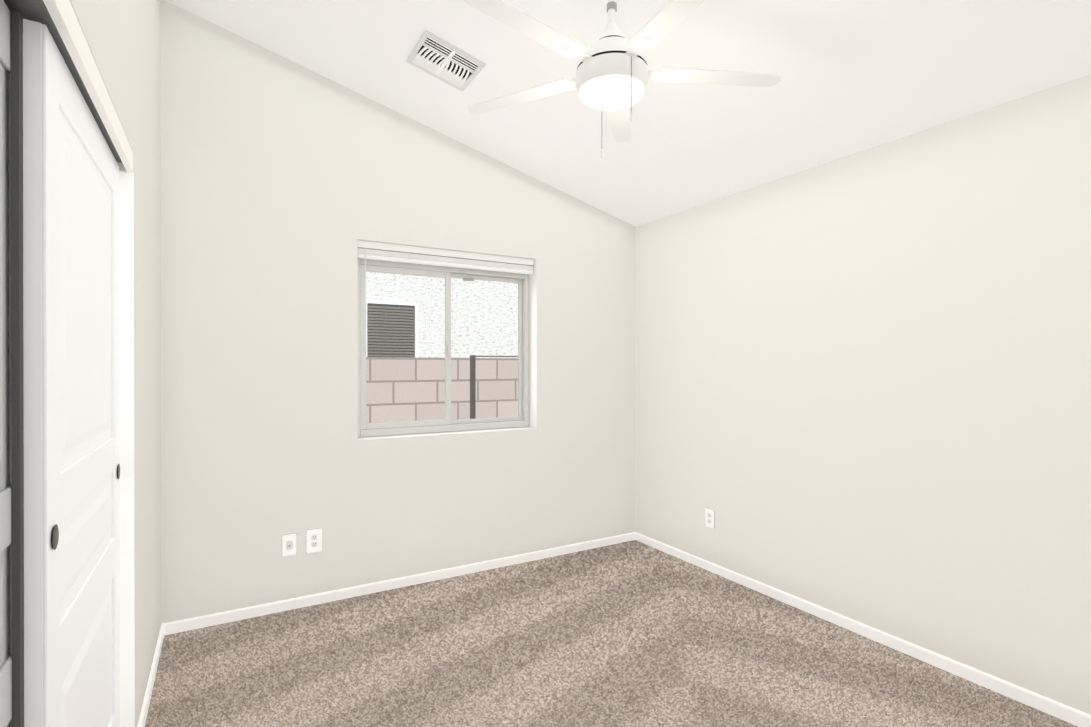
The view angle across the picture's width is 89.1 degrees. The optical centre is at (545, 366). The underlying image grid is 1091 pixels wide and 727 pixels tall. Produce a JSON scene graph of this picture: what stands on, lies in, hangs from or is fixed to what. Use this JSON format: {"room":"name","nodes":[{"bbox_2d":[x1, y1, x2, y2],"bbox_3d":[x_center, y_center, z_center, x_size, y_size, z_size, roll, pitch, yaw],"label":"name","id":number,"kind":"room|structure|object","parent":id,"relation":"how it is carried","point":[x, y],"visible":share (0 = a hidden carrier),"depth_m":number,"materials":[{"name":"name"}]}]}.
{"room":"empty bedroom","nodes":[
{"label":"empty bedroom","id":0,"kind":"room"},
{"bbox_2d":[70,0,160,726],"bbox_3d":[-1.270,-0.277,0.746,0.910,3.266,4.200,0,0,-30],"label":"wall","id":1,"kind":"structure","parent":0,"point":[123,38],"depth_m":2.16,"materials":[{"name":"white paint"}]},
{"bbox_2d":[0,0,119,726],"bbox_3d":[-1.078,0.327,1.165,0.088,2.033,1.677,0,0,-30],"label":"closet doors","id":2,"kind":"structure","parent":1,"relation":"in","point":[71,487],"depth_m":1.24,"materials":[{"name":"white wood"}]},
{"bbox_2d":[4,0,134,726],"bbox_3d":[-1.042,0.306,1.103,0.158,2.099,1.840,0,0,-30],"label":"door jamb","id":3,"kind":"object","parent":1,"relation":"attached to","point":[58,19],"depth_m":1.24,"materials":[{"name":"white paint"}]},
{"bbox_2d":[137,625,163,726],"bbox_3d":[-0.868,1.328,0.978,0.012,0.056,4.188,0,0,-30],"label":"baseboard","id":4,"kind":"structure","parent":1,"relation":"attached to","point":[145,705],"depth_m":2.31,"materials":[{"name":"white wood"}]},
{"bbox_2d":[160,0,634,623],"bbox_3d":[-0.657,-0.304,3.629,3.376,3.306,0.160,0,0,-30],"label":"wall","id":5,"kind":"structure","parent":0,"point":[286,184],"depth_m":3.19,"materials":[{"name":"white paint"}]},
{"bbox_2d":[282,533,296,556],"bbox_3d":[-1.424,0.992,3.081,0.074,0.120,0.017,0,0,-30],"label":"outlet","id":6,"kind":"object","parent":5,"relation":"attached to","point":[289,544],"visible":1,"depth_m":3.08,"materials":[{"name":"white plastic"}]},
{"bbox_2d":[306,528,321,553],"bbox_3d":[-1.315,0.989,3.150,0.084,0.134,0.009,0,0,-30],"label":"duplex electrical outlet","id":7,"kind":"object","parent":5,"relation":"attached to","point":[313,540],"visible":1,"depth_m":3.15,"materials":[{"name":"white plastic"}]},
{"bbox_2d":[161,532,635,634],"bbox_3d":[-0.613,1.322,3.558,3.056,0.056,0.012,0,0,-30],"label":"baseboard","id":8,"kind":"structure","parent":5,"relation":"attached to","point":[241,614],"depth_m":3.31,"materials":[{"name":"white wood"}]},
{"bbox_2d":[358,258,528,436],"bbox_3d":[-0.651,-0.164,3.688,1.208,1.186,0.054,0,0,-30],"label":"window","id":9,"kind":"structure","parent":5,"relation":"in","point":[446,424],"depth_m":3.67,"materials":[{"name":"white plastic"}]},
{"bbox_2d":[358,240,533,300],"bbox_3d":[-0.615,-0.576,3.626,1.200,0.360,0.066,0,0,-30],"label":"window blind","id":10,"kind":"object","parent":9,"relation":"attached to","point":[404,254],"visible":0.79,"depth_m":3.56,"materials":[{"name":"white plastic"}]},
{"bbox_2d":[145,540,1077,726],"bbox_3d":[0.071,1.379,1.534,3.916,0.050,4.200,0,0,-30],"label":"floor","id":11,"kind":"structure","parent":0,"point":[634,633],"depth_m":2.53,"materials":[{"name":"carpet"}]},
{"bbox_2d":[166,0,1090,226],"bbox_3d":[0.071,-1.648,1.527,4.236,1.199,4.520,0,0,-30],"label":"ceiling","id":12,"kind":"structure","parent":0,"point":[858,75],"depth_m":2.61,"materials":[{"name":"white paint"}]},
{"bbox_2d":[406,30,485,91],"bbox_3d":[-0.507,-1.538,2.804,0.312,0.088,0.304,0,0,-30],"label":"ceiling vent","id":13,"kind":"object","parent":12,"relation":"in","point":[433,55],"visible":1,"depth_m":2.79,"materials":[{"name":"white metal"}]},
{"bbox_2d":[463,0,780,157],"bbox_3d":[0.249,-1.113,2.015,1.252,0.757,1.233,0,0,-30],"label":"fan","id":14,"kind":"object","parent":12,"relation":"hanging from","point":[613,73],"visible":1,"depth_m":1.97,"materials":[{"name":"white painted metal"},{"name":"white plastic"},{"name":"glass"}]},
{"bbox_2d":[635,74,1090,714],"bbox_3d":[1.872,0.121,2.490,0.160,2.462,4.360,0,0,-30],"label":"wall","id":15,"kind":"structure","parent":0,"point":[863,386],"depth_m":2.63,"materials":[{"name":"white paint"}]},
{"bbox_2d":[705,508,714,528],"bbox_3d":[1.087,1.001,3.668,0.009,0.122,0.077,0,0,-30],"label":"duplex electrical outlet","id":16,"kind":"object","parent":15,"relation":"attached to","point":[710,518],"visible":1,"depth_m":3.66,"materials":[{"name":"white plastic"}]},
{"bbox_2d":[635,533,1090,726],"bbox_3d":[1.760,1.324,2.513,0.012,0.056,4.188,0,0,-30],"label":"baseboard","id":17,"kind":"structure","parent":15,"relation":"attached to","point":[1073,716],"depth_m":2.63,"materials":[{"name":"white wood"}]},
{"label":"outside","id":18,"kind":"structure","parent":0,"visible":0},
{"bbox_3d":[-0.364,1.588,8.755,20.000,0.100,8.390,0,0,-30],"label":"ground","id":19,"kind":"structure","parent":18,"visible":0},
{"bbox_2d":[366,357,517,422],"bbox_3d":[0.149,0.728,5.891,12.000,1.632,0.150,0,0,-30],"label":"fence","id":20,"kind":"object","parent":19,"relation":"on","point":[491,367],"depth_m":5.11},
{"bbox_2d":[366,272,517,357],"bbox_3d":[0.358,-1.564,9.494,18.000,6.200,0.431,0,0,-30],"label":"neighbouring house","id":21,"kind":"structure","parent":19,"relation":"on","point":[385,317],"depth_m":8.24,"materials":[{"name":"white stucco"}]},
{"bbox_2d":[470,355,517,418],"bbox_3d":[-0.052,0.718,5.548,1.495,1.655,0.040,0,0,-30],"label":"post","id":22,"kind":"object","parent":19,"relation":"on","point":[472,387],"depth_m":5.17,"materials":[{"name":"grey metal"}]}
]}

